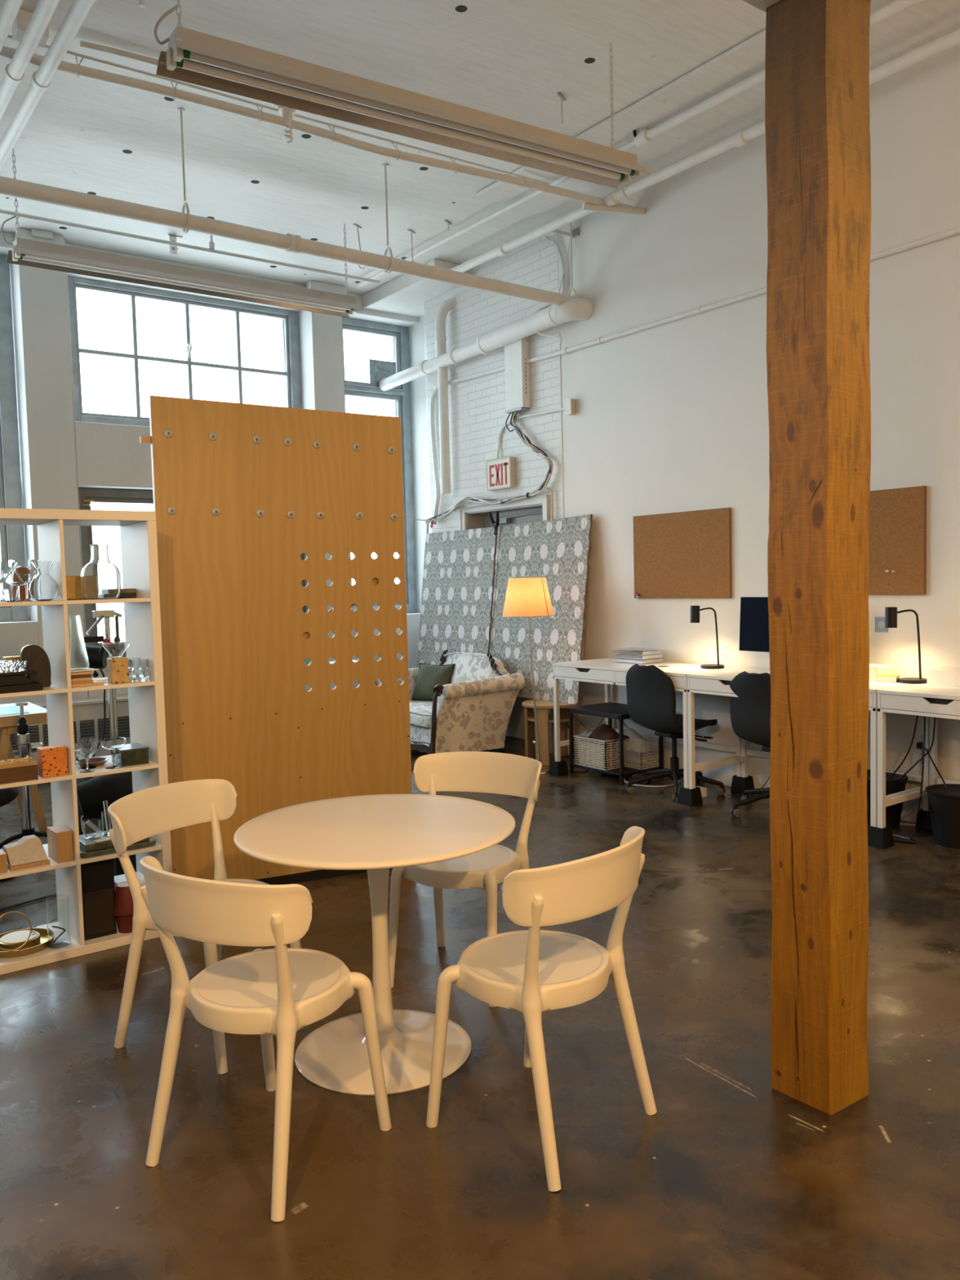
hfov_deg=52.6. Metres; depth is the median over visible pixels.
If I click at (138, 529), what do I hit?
open shelf
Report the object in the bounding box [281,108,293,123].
socket
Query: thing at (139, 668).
tumbler
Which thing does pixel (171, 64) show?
socket
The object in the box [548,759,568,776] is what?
furniture riser
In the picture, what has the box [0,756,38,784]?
wooden box
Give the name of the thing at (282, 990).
cafe chair
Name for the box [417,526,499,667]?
board
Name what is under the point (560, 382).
trim
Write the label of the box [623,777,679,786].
cable
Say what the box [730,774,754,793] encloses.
furniture riser
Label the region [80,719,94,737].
grille
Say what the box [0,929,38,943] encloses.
disc
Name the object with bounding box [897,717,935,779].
power cord
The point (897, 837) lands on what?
cable coil
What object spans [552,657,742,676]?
countertop
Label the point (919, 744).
wall outlet
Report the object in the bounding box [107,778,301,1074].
cafe chair
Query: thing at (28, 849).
wedge
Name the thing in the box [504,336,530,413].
box
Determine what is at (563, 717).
shelf
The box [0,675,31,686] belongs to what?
wedge
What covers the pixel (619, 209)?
pipe
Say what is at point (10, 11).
ceiling pipe
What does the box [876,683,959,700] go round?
countertop
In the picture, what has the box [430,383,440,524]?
conduit
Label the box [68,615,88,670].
flask
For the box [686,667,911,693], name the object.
countertop
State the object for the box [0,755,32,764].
chips
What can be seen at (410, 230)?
hanger
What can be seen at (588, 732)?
cloth
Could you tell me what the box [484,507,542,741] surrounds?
door
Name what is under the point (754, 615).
monitor
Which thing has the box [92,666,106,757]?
cord
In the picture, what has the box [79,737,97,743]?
goblet
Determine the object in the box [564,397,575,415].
wall box
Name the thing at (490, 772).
cafe chair
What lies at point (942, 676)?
box
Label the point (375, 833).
pedestal table
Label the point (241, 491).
plywood panel
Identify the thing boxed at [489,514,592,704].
board
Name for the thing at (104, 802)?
tube
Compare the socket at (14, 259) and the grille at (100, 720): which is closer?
the socket at (14, 259)
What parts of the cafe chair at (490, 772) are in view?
leg, leg, seat, backrest, leg, leg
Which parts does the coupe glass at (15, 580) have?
stem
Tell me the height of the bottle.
0.201 m
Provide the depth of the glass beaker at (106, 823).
4.16 m
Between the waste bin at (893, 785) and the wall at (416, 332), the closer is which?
the waste bin at (893, 785)
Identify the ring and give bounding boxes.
[0,911,37,951]
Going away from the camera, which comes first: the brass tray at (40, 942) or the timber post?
the timber post
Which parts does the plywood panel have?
frame, rail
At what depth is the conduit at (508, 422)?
8.69 m
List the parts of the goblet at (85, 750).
stem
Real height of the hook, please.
0.087 m
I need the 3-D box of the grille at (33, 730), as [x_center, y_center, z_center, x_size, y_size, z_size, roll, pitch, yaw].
[-3.570,0.773,7.731,0.112,0.180,0.012,-4,4,-36]
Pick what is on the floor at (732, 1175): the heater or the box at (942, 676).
the heater
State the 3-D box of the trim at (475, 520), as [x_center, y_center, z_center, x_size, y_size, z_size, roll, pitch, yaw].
[0.341,-0.126,8.875,0.260,2.135,1.140,-4,4,-36]
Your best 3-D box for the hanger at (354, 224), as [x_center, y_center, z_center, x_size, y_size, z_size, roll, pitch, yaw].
[-0.977,-3.186,7.868,0.042,0.336,0.107,0,4,25]
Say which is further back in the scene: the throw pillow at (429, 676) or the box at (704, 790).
the throw pillow at (429, 676)
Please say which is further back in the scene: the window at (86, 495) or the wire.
the window at (86, 495)
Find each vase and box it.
[12,571,32,600]
[28,560,58,601]
[44,894,71,948]
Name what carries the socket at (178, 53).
attached to the fluorescent fixture at (191, 56)
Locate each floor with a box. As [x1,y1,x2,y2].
[0,735,959,1279]
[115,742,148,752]
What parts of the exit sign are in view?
plate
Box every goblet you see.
[76,742,95,773]
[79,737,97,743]
[79,740,97,768]
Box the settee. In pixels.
[375,649,524,754]
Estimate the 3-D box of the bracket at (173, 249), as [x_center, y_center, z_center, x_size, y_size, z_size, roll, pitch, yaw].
[-2.501,-3.244,7.973,0.120,0.155,0.012,-4,4,-36]
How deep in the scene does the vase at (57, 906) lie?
3.97 m
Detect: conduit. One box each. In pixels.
[0,34,632,206]
[80,40,279,106]
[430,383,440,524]
[432,226,959,388]
[496,419,516,458]
[515,407,564,419]
[546,487,553,519]
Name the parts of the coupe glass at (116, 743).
stem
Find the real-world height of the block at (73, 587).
0.102 m
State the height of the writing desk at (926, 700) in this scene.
0.826 m
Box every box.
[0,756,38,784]
[11,8,48,48]
[111,749,148,766]
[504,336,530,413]
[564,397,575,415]
[695,786,706,797]
[869,663,894,680]
[927,666,959,686]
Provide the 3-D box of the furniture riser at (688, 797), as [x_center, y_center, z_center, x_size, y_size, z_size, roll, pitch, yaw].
[1.379,1.019,6.369,0.109,0.108,0.125,-4,4,-36]
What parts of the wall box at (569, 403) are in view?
box lid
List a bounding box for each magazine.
[605,742,610,766]
[605,743,608,766]
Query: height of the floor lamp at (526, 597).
1.511 m
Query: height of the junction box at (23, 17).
0.100 m
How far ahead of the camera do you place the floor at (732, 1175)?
2.73 m
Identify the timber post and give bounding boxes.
[764,0,871,1115]
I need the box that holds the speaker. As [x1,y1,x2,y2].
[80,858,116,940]
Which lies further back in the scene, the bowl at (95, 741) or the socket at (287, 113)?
the socket at (287, 113)
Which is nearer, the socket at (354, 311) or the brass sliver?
the brass sliver
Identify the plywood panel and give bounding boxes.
[139,395,412,884]
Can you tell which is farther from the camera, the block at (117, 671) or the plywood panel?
the plywood panel
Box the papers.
[617,650,654,653]
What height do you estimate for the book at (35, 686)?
0.028 m
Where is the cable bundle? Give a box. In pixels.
[404,412,553,533]
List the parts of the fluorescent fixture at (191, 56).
chain, chain, bent rod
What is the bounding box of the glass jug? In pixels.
[80,543,120,599]
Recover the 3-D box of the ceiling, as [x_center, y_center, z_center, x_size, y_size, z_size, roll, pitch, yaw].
[-1.367,-3.079,2.402,11.000,0.151,12.900,-4,4,-36]
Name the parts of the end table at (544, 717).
leg, leg, leg, leg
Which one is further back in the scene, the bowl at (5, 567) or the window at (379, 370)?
the window at (379, 370)
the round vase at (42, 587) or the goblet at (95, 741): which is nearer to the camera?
the round vase at (42, 587)
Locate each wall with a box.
[0,231,420,704]
[386,315,430,613]
[423,229,562,533]
[557,44,959,822]
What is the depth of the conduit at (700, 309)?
6.86 m
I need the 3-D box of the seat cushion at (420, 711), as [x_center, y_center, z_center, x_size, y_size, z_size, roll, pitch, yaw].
[-0.421,0.635,8.514,0.650,0.110,1.090,-4,4,-31]
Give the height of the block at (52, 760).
0.115 m
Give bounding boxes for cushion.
[0,786,19,807]
[408,699,432,728]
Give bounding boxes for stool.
[0,786,19,882]
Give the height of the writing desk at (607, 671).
0.826 m
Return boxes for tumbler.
[1,589,18,602]
[128,658,150,681]
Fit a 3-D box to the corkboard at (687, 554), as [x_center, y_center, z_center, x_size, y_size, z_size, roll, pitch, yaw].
[1.452,-0.616,7.067,0.040,0.624,0.916,-4,4,-36]
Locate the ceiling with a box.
[0,0,765,294]
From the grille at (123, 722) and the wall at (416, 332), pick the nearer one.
the grille at (123, 722)
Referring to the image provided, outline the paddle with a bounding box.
[20,644,51,687]
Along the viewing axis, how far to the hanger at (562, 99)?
5.83 m
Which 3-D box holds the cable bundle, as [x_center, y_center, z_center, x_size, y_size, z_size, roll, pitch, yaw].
[-0.051,-0.699,9.033,0.221,2.678,2.253,-5,5,-41]
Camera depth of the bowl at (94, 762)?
4.17 m
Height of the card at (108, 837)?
0.003 m
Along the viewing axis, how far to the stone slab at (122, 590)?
4.23 m
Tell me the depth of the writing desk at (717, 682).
6.12 m
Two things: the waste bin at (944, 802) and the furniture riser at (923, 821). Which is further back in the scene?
the furniture riser at (923, 821)
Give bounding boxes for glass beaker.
[82,817,101,839]
[101,810,112,835]
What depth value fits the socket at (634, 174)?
5.31 m
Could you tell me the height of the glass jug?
0.230 m
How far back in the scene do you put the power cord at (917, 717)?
5.51 m
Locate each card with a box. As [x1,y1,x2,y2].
[91,677,107,680]
[93,836,111,842]
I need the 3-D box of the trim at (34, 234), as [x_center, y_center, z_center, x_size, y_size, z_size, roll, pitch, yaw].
[-3.770,-3.183,7.654,6.115,0.173,0.120,-4,4,-36]
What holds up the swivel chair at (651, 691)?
on the floor at (732, 1175)
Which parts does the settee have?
arm, apron rail, post, seat, arm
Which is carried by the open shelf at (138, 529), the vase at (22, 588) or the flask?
the vase at (22, 588)
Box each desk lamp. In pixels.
[690,605,724,669]
[884,607,927,684]
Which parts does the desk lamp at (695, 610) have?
arm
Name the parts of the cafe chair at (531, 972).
leg, leg, seat, leg, backrest, leg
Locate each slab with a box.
[79,834,149,851]
[80,836,155,857]
[116,592,136,598]
[120,588,136,593]
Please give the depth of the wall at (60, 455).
8.07 m
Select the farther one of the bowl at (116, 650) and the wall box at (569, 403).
the wall box at (569, 403)
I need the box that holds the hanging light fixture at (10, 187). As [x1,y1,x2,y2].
[0,107,582,305]
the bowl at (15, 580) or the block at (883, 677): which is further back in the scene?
the block at (883, 677)
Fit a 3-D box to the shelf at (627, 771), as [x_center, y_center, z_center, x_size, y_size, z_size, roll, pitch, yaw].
[1.028,0.952,7.333,0.435,0.016,0.560,-4,4,-36]
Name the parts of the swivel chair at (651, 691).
arm, arm, arm, arm, lever, arm, lever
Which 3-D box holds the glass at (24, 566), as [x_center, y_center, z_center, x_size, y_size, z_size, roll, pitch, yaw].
[-1.843,-0.240,3.941,0.120,0.168,0.120,-4,4,-36]
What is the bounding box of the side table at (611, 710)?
[566,702,663,785]
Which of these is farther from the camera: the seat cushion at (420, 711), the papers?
the seat cushion at (420, 711)
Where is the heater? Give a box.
[9,694,130,762]
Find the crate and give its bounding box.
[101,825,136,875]
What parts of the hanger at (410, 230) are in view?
rod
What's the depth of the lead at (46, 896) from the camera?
4.66 m
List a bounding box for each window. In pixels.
[0,253,28,622]
[67,275,302,426]
[78,487,308,657]
[342,316,417,613]
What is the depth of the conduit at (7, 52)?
5.82 m
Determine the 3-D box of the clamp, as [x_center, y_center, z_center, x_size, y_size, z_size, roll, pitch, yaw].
[0.133,-1.043,8.688,0.056,0.210,0.147,-4,4,-36]
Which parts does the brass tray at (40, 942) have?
dish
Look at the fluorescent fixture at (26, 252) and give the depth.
6.96 m
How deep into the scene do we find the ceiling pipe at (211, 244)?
7.80 m
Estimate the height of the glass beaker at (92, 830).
0.075 m
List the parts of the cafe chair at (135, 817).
leg, backrest, seat, leg, leg, leg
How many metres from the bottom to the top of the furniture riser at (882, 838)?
0.108 m
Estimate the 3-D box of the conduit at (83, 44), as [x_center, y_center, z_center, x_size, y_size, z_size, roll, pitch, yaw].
[-1.623,-3.137,5.379,1.125,0.044,0.077,-4,4,-36]
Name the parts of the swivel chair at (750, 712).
arm, arm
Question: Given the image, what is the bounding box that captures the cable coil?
[892,832,915,844]
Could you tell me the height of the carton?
0.170 m
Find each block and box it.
[0,848,8,873]
[36,744,68,777]
[46,824,73,862]
[66,575,87,599]
[71,671,104,687]
[106,656,128,684]
[876,674,899,682]
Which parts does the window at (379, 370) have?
sash, sash, vent plate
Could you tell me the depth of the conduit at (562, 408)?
8.21 m
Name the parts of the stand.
knob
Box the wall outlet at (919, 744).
[916,734,923,764]
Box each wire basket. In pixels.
[573,734,619,770]
[615,734,659,769]
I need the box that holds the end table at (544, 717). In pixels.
[521,699,579,765]
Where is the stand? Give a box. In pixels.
[0,702,47,848]
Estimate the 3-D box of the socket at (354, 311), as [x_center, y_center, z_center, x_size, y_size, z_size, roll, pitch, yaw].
[-1.010,-2.675,7.821,0.028,0.070,0.044,-4,4,-36]
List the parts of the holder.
spiral bulb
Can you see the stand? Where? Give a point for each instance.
(23, 738)
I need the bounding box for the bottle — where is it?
[113,881,133,933]
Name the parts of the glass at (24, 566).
stem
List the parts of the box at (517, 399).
gland plate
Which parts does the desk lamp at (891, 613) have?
arm, cord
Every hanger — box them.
[353,223,365,268]
[407,229,415,262]
[444,219,452,231]
[557,92,565,124]
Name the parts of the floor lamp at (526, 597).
lamp shade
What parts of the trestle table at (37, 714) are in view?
leg, trestle rail, leg, leg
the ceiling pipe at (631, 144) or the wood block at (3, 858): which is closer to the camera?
the wood block at (3, 858)
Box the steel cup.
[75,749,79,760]
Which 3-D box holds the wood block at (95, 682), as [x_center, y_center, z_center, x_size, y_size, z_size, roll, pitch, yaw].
[-1.646,0.159,4.036,0.135,0.060,0.090,-4,4,-36]
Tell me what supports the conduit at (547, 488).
attached to the brick wall at (477, 407)
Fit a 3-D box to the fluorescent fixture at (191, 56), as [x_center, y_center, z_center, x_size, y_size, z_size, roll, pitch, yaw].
[-0.165,-2.774,4.620,2.799,0.816,0.272,-4,4,-37]
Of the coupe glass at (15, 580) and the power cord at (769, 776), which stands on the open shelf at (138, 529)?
the coupe glass at (15, 580)
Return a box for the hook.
[632,129,638,137]
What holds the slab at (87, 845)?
on the slab at (152, 842)
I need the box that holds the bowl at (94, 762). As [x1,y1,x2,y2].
[75,757,109,766]
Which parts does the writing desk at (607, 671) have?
leg, rail, drawer, leg, drawer, rail, leg, rail, leg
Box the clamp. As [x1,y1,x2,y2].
[488,511,499,534]
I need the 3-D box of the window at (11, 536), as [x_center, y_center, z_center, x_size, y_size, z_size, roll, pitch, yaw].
[-4.893,-1.588,7.351,2.610,3.044,0.160,-4,4,-36]
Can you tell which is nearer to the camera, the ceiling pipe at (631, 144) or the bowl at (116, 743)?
the bowl at (116, 743)
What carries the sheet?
on the trestle table at (37, 714)
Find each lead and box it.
[0,893,56,911]
[568,760,587,772]
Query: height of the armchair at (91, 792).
0.540 m
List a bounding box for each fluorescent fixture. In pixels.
[1,148,363,317]
[154,0,649,200]
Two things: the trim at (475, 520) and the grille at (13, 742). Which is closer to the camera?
the grille at (13, 742)
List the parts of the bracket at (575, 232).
arm, plate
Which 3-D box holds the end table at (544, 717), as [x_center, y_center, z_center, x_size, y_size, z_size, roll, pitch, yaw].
[0.585,0.750,7.961,0.470,0.488,0.470,-4,4,-36]
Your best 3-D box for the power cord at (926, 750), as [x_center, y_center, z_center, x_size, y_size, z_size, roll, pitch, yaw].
[2.568,0.738,5.459,0.025,0.230,0.320,-1,4,0]
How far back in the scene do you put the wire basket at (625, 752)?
7.22 m
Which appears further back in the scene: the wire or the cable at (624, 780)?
the cable at (624, 780)
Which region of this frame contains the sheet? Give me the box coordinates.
[0,706,29,715]
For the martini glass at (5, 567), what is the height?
0.158 m
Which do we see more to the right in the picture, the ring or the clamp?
the clamp
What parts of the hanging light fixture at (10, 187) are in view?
hanger rod, hanger rod, hanger rod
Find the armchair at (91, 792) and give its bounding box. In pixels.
[75,771,133,835]
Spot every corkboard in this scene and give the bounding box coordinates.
[633,507,732,598]
[868,485,926,595]
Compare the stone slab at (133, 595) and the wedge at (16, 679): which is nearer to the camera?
the wedge at (16, 679)
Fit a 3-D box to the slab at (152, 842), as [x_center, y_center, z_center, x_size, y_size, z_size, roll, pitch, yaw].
[-1.570,0.880,4.162,0.310,0.022,0.188,-4,4,-36]
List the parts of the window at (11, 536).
sash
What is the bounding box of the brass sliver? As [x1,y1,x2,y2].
[2,655,21,660]
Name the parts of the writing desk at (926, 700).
leg, rail, drawer, leg, rail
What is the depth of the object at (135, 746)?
4.16 m
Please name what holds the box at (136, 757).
on the open shelf at (138, 529)
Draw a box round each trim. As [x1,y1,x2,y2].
[15,227,346,294]
[362,258,469,317]
[458,494,553,752]
[466,503,542,529]
[475,0,959,217]
[558,333,568,755]
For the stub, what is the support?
hanging from the ceiling
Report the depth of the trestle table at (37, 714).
5.97 m
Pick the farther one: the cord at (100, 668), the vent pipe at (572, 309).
the vent pipe at (572, 309)
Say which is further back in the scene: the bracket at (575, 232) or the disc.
the bracket at (575, 232)
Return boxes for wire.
[80,815,84,835]
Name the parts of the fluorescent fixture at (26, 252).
chain, chain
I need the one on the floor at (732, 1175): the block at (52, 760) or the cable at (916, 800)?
the cable at (916, 800)
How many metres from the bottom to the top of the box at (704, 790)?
0.060 m
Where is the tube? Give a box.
[102,800,108,813]
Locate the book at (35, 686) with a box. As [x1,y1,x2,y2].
[0,681,43,693]
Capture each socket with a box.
[12,248,17,261]
[14,244,21,257]
[165,47,176,71]
[172,37,183,62]
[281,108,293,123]
[351,302,357,313]
[619,173,628,184]
[630,163,639,179]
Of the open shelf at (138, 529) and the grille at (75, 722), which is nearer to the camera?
the open shelf at (138, 529)
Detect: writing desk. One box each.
[552,657,742,788]
[686,667,929,827]
[876,683,959,828]
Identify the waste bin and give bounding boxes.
[866,769,908,829]
[924,783,959,848]
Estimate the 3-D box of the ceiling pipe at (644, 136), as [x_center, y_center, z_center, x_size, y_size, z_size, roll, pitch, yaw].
[3.439,-3.103,3.003,0.080,0.123,8.150,-4,4,-36]
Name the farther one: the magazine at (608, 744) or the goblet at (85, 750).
the magazine at (608, 744)
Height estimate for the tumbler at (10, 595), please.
0.050 m
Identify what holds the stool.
on the floor at (732, 1175)
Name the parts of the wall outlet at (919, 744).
plate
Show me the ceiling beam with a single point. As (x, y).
(762, 5)
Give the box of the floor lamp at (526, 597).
[502,576,554,773]
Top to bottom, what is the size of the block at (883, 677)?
0.037 m
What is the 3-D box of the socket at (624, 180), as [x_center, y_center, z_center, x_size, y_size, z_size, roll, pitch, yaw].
[0.800,-2.575,5.393,0.028,0.070,0.044,-4,4,-36]
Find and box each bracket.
[167,234,182,254]
[551,227,579,237]
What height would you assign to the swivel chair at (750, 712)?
0.905 m
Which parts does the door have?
frame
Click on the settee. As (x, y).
(470, 713)
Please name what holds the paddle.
on the open shelf at (138, 529)
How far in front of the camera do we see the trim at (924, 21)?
5.95 m
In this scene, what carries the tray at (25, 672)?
on the wedge at (16, 679)
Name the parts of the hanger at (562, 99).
clamp plate, rod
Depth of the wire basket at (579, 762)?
7.23 m
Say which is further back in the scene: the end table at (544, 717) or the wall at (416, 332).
the wall at (416, 332)
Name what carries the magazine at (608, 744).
in the wire basket at (579, 762)
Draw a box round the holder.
[277,105,296,143]
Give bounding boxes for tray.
[0,669,37,676]
[0,928,48,957]
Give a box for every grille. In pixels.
[9,733,17,750]
[27,724,39,743]
[42,724,48,746]
[73,720,77,743]
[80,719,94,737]
[97,717,110,740]
[117,715,129,737]
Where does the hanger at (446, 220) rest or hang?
hanging from the ceiling
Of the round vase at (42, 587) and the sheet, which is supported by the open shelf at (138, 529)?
the round vase at (42, 587)
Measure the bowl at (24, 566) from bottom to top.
0.093 m
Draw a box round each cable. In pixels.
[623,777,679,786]
[899,783,920,826]
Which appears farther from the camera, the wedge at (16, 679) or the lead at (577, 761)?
the lead at (577, 761)
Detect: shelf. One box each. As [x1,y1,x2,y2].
[0,507,172,974]
[527,713,568,722]
[569,759,662,776]
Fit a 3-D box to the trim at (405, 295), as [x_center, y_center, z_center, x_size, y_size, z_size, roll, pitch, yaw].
[-0.442,-3.398,9.486,0.880,0.138,1.300,-4,4,-36]
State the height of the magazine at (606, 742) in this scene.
0.206 m
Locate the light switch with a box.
[875,617,888,632]
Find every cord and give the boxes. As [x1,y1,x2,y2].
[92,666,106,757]
[727,776,769,795]
[888,715,918,777]
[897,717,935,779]
[917,715,925,811]
[924,747,947,788]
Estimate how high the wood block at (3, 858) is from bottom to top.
0.075 m
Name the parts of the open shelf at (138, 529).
wood strip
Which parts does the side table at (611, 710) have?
leg, leg, leg, leg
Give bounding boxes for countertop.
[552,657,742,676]
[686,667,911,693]
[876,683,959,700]
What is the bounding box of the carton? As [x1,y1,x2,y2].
[114,871,145,888]
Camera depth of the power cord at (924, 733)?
5.44 m
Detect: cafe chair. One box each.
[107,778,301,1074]
[139,855,391,1222]
[387,751,542,1007]
[426,826,657,1191]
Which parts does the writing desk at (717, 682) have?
leg, drawer, rail, leg, rail, drawer, leg, rail, leg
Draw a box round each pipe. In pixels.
[0,0,23,53]
[0,0,60,119]
[0,0,97,170]
[0,208,380,284]
[355,140,635,287]
[378,297,593,493]
[449,27,959,272]
[633,0,921,146]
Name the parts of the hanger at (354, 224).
rod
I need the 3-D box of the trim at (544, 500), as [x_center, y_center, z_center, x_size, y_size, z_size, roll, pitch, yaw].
[0.226,-0.152,8.789,0.044,2.203,1.276,-4,4,-36]
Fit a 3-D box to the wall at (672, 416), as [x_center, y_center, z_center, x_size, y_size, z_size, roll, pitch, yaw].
[3.640,-1.046,4.219,0.150,4.383,9.720,-4,4,-36]
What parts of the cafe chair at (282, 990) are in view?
leg, backrest, leg, seat, leg, leg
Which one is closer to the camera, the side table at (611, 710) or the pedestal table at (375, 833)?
the pedestal table at (375, 833)
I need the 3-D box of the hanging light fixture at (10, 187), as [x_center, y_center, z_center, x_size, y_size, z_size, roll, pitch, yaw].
[-2.767,-2.764,5.183,8.811,0.754,0.132,-4,4,-36]
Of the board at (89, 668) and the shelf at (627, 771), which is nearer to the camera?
the board at (89, 668)
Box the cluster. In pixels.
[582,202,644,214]
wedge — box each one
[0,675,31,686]
[3,835,48,866]
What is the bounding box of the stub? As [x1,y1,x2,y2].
[138,0,145,8]
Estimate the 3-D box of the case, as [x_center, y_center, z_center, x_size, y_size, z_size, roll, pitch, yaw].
[-1.242,0.140,7.055,0.150,0.130,0.200,-4,4,-36]
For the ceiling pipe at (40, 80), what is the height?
0.087 m
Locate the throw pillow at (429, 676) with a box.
[411,662,455,700]
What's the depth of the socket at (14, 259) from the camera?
6.39 m
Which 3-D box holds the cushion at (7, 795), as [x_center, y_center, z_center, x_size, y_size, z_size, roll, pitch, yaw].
[-2.625,0.813,5.089,0.380,0.160,0.380,-4,4,-36]
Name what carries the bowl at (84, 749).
on the goblet at (85, 750)
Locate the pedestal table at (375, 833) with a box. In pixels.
[233,794,515,1095]
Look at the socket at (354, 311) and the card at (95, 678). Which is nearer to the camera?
the card at (95, 678)
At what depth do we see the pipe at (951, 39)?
6.42 m
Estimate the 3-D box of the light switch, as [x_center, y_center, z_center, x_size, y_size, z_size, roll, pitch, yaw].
[2.416,-0.092,5.841,0.006,0.090,0.085,-4,4,-36]
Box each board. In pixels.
[70,667,97,672]
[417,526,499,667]
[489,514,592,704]
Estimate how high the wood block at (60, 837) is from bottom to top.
0.125 m
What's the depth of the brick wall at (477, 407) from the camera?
8.73 m
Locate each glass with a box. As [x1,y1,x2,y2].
[0,562,17,602]
[4,573,31,602]
[8,559,40,601]
[100,737,126,768]
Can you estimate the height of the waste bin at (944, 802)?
0.294 m
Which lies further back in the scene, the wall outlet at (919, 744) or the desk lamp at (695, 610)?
the desk lamp at (695, 610)
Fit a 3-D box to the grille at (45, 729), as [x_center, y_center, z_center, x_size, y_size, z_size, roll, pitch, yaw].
[-3.458,0.764,7.818,0.112,0.180,0.004,-4,4,-36]
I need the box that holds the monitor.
[738,596,770,674]
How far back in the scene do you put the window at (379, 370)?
10.28 m
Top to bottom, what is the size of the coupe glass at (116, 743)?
0.120 m
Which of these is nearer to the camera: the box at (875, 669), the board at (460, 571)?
the box at (875, 669)
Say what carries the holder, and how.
attached to the ceiling
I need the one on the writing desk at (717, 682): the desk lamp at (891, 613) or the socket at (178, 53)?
the desk lamp at (891, 613)
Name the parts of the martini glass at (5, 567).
stem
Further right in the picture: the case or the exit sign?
the exit sign
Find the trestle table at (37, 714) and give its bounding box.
[0,702,47,832]
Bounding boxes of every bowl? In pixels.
[0,562,17,583]
[4,573,31,586]
[8,559,40,579]
[75,757,109,766]
[76,742,95,758]
[79,740,97,751]
[100,737,126,750]
[102,641,130,657]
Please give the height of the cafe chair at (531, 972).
0.813 m
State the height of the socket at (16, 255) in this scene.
0.070 m
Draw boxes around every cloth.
[578,724,629,742]
[579,728,593,737]
[614,727,657,751]
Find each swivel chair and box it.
[626,663,725,801]
[729,671,770,817]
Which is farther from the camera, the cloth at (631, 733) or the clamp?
the clamp
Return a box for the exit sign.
[485,456,515,490]
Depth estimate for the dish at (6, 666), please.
3.85 m
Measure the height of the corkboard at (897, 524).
0.624 m
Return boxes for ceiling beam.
[741,0,871,13]
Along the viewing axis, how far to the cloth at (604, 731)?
7.26 m
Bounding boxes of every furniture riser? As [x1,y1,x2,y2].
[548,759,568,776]
[677,786,702,806]
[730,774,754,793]
[867,824,894,848]
[915,808,933,831]
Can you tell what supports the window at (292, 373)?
in the wall at (60, 455)
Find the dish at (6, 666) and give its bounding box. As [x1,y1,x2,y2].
[0,659,26,672]

